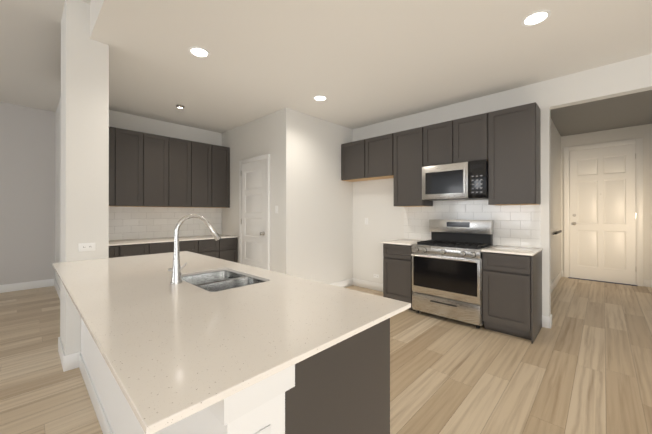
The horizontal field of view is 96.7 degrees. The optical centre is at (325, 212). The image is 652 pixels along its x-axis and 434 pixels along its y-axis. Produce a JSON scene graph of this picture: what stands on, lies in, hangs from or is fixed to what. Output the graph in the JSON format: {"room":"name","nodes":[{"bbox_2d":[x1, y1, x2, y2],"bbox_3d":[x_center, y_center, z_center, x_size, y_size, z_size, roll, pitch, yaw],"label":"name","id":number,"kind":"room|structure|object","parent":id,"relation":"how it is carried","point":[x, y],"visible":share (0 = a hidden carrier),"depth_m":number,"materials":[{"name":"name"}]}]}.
{"room":"kitchen","nodes":[
{"label":"kitchen","id":0,"kind":"room"},
{"bbox_2d":[0,102,54,284],"bbox_3d":[-7.615,-0.255,2.749,0.120,3.220,7.660,0,0,44],"label":"wall","id":1,"kind":"structure","parent":0,"point":[27,194],"depth_m":5.11,"materials":[{"name":"grey paint"}]},
{"bbox_2d":[0,279,53,292],"bbox_3d":[-7.615,1.288,2.648,0.014,0.135,7.520,0,0,44],"label":"baseboard","id":2,"kind":"structure","parent":1,"relation":"attached to","point":[25,285],"depth_m":5.09,"materials":[{"name":"white"}]},
{"bbox_2d":[0,0,90,111],"bbox_3d":[-3.395,-1.965,-1.386,17.000,0.180,7.520,0,0,44],"label":"ceiling","id":3,"kind":"structure","parent":0,"point":[30,53],"depth_m":3.38,"materials":[{"name":"white paint"}]},
{"bbox_2d":[55,96,60,287],"bbox_3d":[-3.707,-0.251,4.212,3.500,3.220,0.140,0,0,44],"label":"wall","id":4,"kind":"structure","parent":0,"point":[57,173],"depth_m":5.00,"materials":[{"name":"white paint"}]},
{"bbox_2d":[54,279,59,298],"bbox_3d":[-3.760,1.291,4.153,3.472,0.135,0.014,0,0,44],"label":"baseboard","id":5,"kind":"structure","parent":4,"relation":"attached to","point":[56,286],"depth_m":4.83,"materials":[{"name":"white"}]},
{"bbox_2d":[109,110,221,240],"bbox_3d":[-2.831,-0.095,4.951,0.136,2.910,2.140,0,0,44],"label":"wall","id":6,"kind":"structure","parent":0,"point":[126,223],"depth_m":4.88,"materials":[{"name":"tile"}]},
{"bbox_2d":[109,127,116,205],"bbox_3d":[-3.276,-0.657,4.148,0.340,1.130,0.356,0,0,44],"label":"upper cabinet","id":7,"kind":"object","parent":6,"relation":"attached to","point":[112,130],"depth_m":4.15,"materials":[{"name":"grey paint"}]},
{"bbox_2d":[117,128,144,206],"bbox_3d":[-3.030,-0.656,4.405,0.340,1.130,0.355,0,0,44],"label":"upper cabinet","id":8,"kind":"object","parent":6,"relation":"attached to","point":[130,144],"depth_m":4.30,"materials":[{"name":"grey paint"}]},
{"bbox_2d":[145,133,168,206],"bbox_3d":[-2.784,-0.655,4.661,0.340,1.130,0.356,0,0,44],"label":"upper cabinet","id":9,"kind":"object","parent":6,"relation":"attached to","point":[149,170],"depth_m":4.55,"materials":[{"name":"grey paint"}]},
{"bbox_2d":[169,137,192,206],"bbox_3d":[-2.538,-0.655,4.918,0.340,1.130,0.356,0,0,44],"label":"upper cabinet","id":10,"kind":"object","parent":6,"relation":"attached to","point":[180,150],"depth_m":4.81,"materials":[{"name":"grey paint"}]},
{"bbox_2d":[193,141,212,206],"bbox_3d":[-2.292,-0.654,5.175,0.340,1.130,0.355,0,0,44],"label":"upper cabinet","id":11,"kind":"object","parent":6,"relation":"attached to","point":[202,152],"depth_m":5.08,"materials":[{"name":"grey paint"}]},
{"bbox_2d":[213,145,229,206],"bbox_3d":[-2.046,-0.654,5.432,0.340,1.130,0.356,0,0,44],"label":"upper cabinet","id":12,"kind":"object","parent":6,"relation":"attached to","point":[221,155],"depth_m":5.33,"materials":[{"name":"grey paint"}]},
{"bbox_2d":[0,277,651,433],"bbox_3d":[0.575,1.405,2.751,17.000,0.100,19.000,0,0,44],"label":"floor","id":13,"kind":"structure","parent":0,"point":[583,365],"depth_m":2.45,"materials":[{"name":"brown wood"}]},
{"bbox_2d":[60,31,108,354],"bbox_3d":[-2.309,-0.100,2.765,0.520,2.910,0.297,0,0,44],"label":"column","id":14,"kind":"structure","parent":13,"relation":"on","point":[84,200],"depth_m":2.58,"materials":[{"name":"white paint"}]},
{"bbox_2d":[58,337,64,367],"bbox_3d":[-2.422,1.288,2.654,0.534,0.135,0.014,0,0,44],"label":"baseboard","id":15,"kind":"structure","parent":14,"relation":"attached to","point":[61,351],"depth_m":2.65,"materials":[{"name":"white"}]},
{"bbox_2d":[63,351,80,371],"bbox_3d":[-2.190,1.287,2.500,0.014,0.135,0.113,0,0,44],"label":"baseboard","id":16,"kind":"structure","parent":14,"relation":"attached to","point":[70,361],"depth_m":2.49,"materials":[{"name":"white"}]},
{"bbox_2d":[61,0,89,50],"bbox_3d":[-2.358,-1.710,2.718,0.520,0.310,0.157,0,0,44],"label":"beam","id":17,"kind":"structure","parent":14,"relation":"on","point":[75,19],"depth_m":2.54,"materials":[{"name":"white paint"}]},
{"bbox_2d":[78,243,95,251],"bbox_3d":[-2.123,0.310,2.576,0.007,0.072,0.118,0,0,44],"label":"outlet","id":18,"kind":"object","parent":14,"relation":"attached to","point":[86,247],"visible":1,"depth_m":2.57,"materials":[{"name":"white plastic"}]},
{"bbox_2d":[109,237,237,262],"bbox_3d":[-2.556,0.905,4.686,0.631,0.910,2.134,0,0,44],"label":"base cabinet","id":19,"kind":"object","parent":13,"relation":"on","point":[225,249],"visible":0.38,"depth_m":4.65,"materials":[{"name":"grey paint"}]},
{"bbox_2d":[109,234,238,245],"bbox_3d":[-2.545,0.440,4.676,0.662,0.020,2.134,0,0,44],"label":"countertop","id":20,"kind":"structure","parent":19,"relation":"on","point":[147,240],"depth_m":4.57,"materials":[{"name":"white stone"}]},
{"bbox_2d":[79,311,399,433],"bbox_3d":[-0.928,0.898,1.899,2.662,0.910,0.797,0,0,44],"label":"kitchen island","id":21,"kind":"object","parent":13,"relation":"on","point":[343,387],"depth_m":1.01,"materials":[{"name":"grey paint"}]},
{"bbox_2d":[52,251,410,433],"bbox_3d":[-0.942,0.433,1.879,2.672,0.020,1.078,0,0,44],"label":"island countertop","id":22,"kind":"structure","parent":21,"relation":"on","point":[170,351],"depth_m":1.11,"materials":[{"name":"beige stone"}]},
{"bbox_2d":[168,214,220,283],"bbox_3d":[-0.808,0.216,1.811,0.091,0.412,0.316,0,0,44],"label":"faucet","id":23,"kind":"object","parent":22,"relation":"on","point":[175,271],"visible":1,"depth_m":1.72,"materials":[{"name":"silver metal"}]},
{"bbox_2d":[182,271,263,291],"bbox_3d":[-0.684,0.559,1.872,0.592,0.229,0.405,0,0,44],"label":"sink","id":24,"kind":"object","parent":22,"relation":"in","point":[217,281],"visible":0.06,"depth_m":1.98,"materials":[{"name":"silver metal"}]},
{"bbox_2d":[255,425,270,433],"bbox_3d":[-0.179,0.650,0.782,0.007,0.118,0.072,0,0,44],"label":"outlet","id":25,"kind":"object","parent":21,"relation":"attached to","point":[266,430],"visible":1,"depth_m":0.80,"materials":[{"name":"white plastic"}]},
{"bbox_2d":[222,108,352,283],"bbox_3d":[-0.821,-0.093,5.595,2.147,2.910,1.570,0,0,44],"label":"wall block","id":26,"kind":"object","parent":13,"relation":"on","point":[311,220],"visible":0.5,"depth_m":4.72,"materials":[{"name":"white paint"}]},
{"bbox_2d":[239,154,269,269],"bbox_3d":[-1.233,0.223,4.831,0.895,2.275,0.099,0,0,44],"label":"pantry door","id":27,"kind":"structure","parent":26,"relation":"attached to","point":[254,211],"depth_m":4.81,"materials":[{"name":"white wood"}]},
{"bbox_2d":[330,278,352,287],"bbox_3d":[-0.051,1.293,4.834,0.014,0.135,1.570,0,0,44],"label":"baseboard","id":28,"kind":"structure","parent":26,"relation":"attached to","point":[346,283],"depth_m":5.23,"materials":[{"name":"white wood"}]},
{"bbox_2d":[411,219,493,327],"bbox_3d":[1.650,0.730,3.802,0.846,1.255,0.708,0,0,44],"label":"range","id":29,"kind":"object","parent":13,"relation":"on","point":[447,270],"visible":0.98,"depth_m":3.64,"materials":[{"name":"silver metal"}]},
{"bbox_2d":[383,243,541,343],"bbox_3d":[1.694,0.903,3.832,1.802,0.910,0.627,0,0,44],"label":"base cabinet","id":30,"kind":"object","parent":13,"relation":"on","point":[512,294],"visible":0.92,"depth_m":3.21,"materials":[{"name":"grey paint"}]},
{"bbox_2d":[380,239,542,255],"bbox_3d":[1.679,0.438,3.826,1.830,0.020,0.657,0,0,44],"label":"countertop","id":31,"kind":"structure","parent":30,"relation":"on","point":[529,251],"depth_m":3.41,"materials":[{"name":"white stone"}]},
{"bbox_2d":[90,0,651,132],"bbox_3d":[2.187,-1.803,1.222,12.547,0.490,3.970,0,0,44],"label":"ceiling","id":32,"kind":"structure","parent":0,"point":[359,63],"depth_m":2.80,"materials":[{"name":"white paint"}]},
{"bbox_2d":[188,46,209,57],"bbox_3d":[-1.229,-1.551,2.812,0.194,0.006,0.194,0,0,44],"label":"recessed light","id":33,"kind":"object","parent":32,"relation":"in","point":[199,52],"visible":1,"depth_m":2.81,"materials":[{"name":"white"}]},
{"bbox_2d":[313,95,326,100],"bbox_3d":[-0.080,-1.549,3.940,0.194,0.006,0.194,0,0,44],"label":"recessed light","id":34,"kind":"object","parent":32,"relation":"in","point":[319,98],"visible":1,"depth_m":3.94,"materials":[{"name":"white"}]},
{"bbox_2d":[521,10,550,26],"bbox_3d":[1.681,-1.552,2.322,0.194,0.006,0.194,0,0,44],"label":"recessed light","id":35,"kind":"object","parent":32,"relation":"in","point":[535,18],"visible":1,"depth_m":2.32,"materials":[{"name":"white"}]},
{"bbox_2d":[353,54,651,316],"bbox_3d":[1.530,-0.126,4.508,7.047,2.970,0.127,0,0,44],"label":"wall","id":36,"kind":"structure","parent":0,"point":[373,201],"depth_m":3.77,"materials":[{"name":"white paint"}]},
{"bbox_2d":[353,278,382,291],"bbox_3d":[0.873,1.293,5.047,1.026,0.135,0.014,0,0,44],"label":"baseboard","id":37,"kind":"structure","parent":36,"relation":"attached to","point":[368,284],"depth_m":5.15,"materials":[{"name":"white wood"}]},
{"bbox_2d":[341,102,540,206],"bbox_3d":[1.409,-0.655,4.311,2.847,1.132,0.336,0,0,44],"label":"upper cabinet","id":38,"kind":"object","parent":36,"relation":"attached to","point":[506,143],"visible":0.94,"depth_m":3.73,"materials":[{"name":"grey paint"}]},
{"bbox_2d":[422,160,487,200],"bbox_3d":[1.757,-0.406,3.910,0.820,0.468,0.421,0,0,44],"label":"microwave","id":39,"kind":"object","parent":38,"relation":"attached to","point":[462,181],"visible":1,"depth_m":3.75,"materials":[{"name":"silver metal"}]},
{"bbox_2d":[542,315,548,327],"bbox_3d":[2.580,1.289,3.411,0.077,0.135,0.014,0,0,44],"label":"baseboard","id":40,"kind":"structure","parent":36,"relation":"attached to","point":[545,321],"depth_m":3.40,"materials":[{"name":"white"}]},
{"bbox_2d":[549,314,551,328],"bbox_3d":[2.659,1.289,3.428,0.014,0.135,0.148,0,0,44],"label":"baseboard","id":41,"kind":"structure","parent":36,"relation":"attached to","point":[550,321],"depth_m":3.38,"materials":[{"name":"white"}]},
{"bbox_2d":[550,118,560,283],"bbox_3d":[3.729,-0.124,4.920,0.120,2.970,3.510,0,0,44],"label":"wall","id":42,"kind":"structure","parent":0,"point":[555,168],"depth_m":5.42,"materials":[{"name":"white paint"}]},
{"bbox_2d":[551,270,561,292],"bbox_3d":[3.778,1.293,4.870,0.014,0.135,3.482,0,0,44],"label":"baseboard","id":43,"kind":"structure","parent":42,"relation":"attached to","point":[556,281],"depth_m":5.40,"materials":[{"name":"white wood"}]},
{"bbox_2d":[550,90,651,135],"bbox_3d":[6.157,-1.823,5.367,12.547,0.430,7.510,0,0,44],"label":"ceiling","id":44,"kind":"structure","parent":0,"point":[629,110],"depth_m":4.77,"materials":[{"name":"grey paint"}]},
{"bbox_2d":[561,124,651,285],"bbox_3d":[5.808,-0.123,5.442,2.400,2.970,0.120,0,0,44],"label":"wall","id":45,"kind":"structure","parent":0,"point":[644,132],"depth_m":5.33,"materials":[{"name":"white paint"}]},
{"bbox_2d":[564,138,642,286],"bbox_3d":[5.390,0.000,5.684,1.130,2.725,0.104,0,0,44],"label":"front door","id":46,"kind":"structure","parent":45,"relation":"in","point":[603,221],"depth_m":5.66,"materials":[{"name":"white wood"}]},
{"bbox_2d":[644,279,651,286],"bbox_3d":[6.188,1.293,4.982,0.980,0.135,0.014,0,0,44],"label":"baseboard","id":47,"kind":"structure","parent":45,"relation":"attached to","point":[647,283],"depth_m":5.28,"materials":[{"name":"white wood"}]}
]}

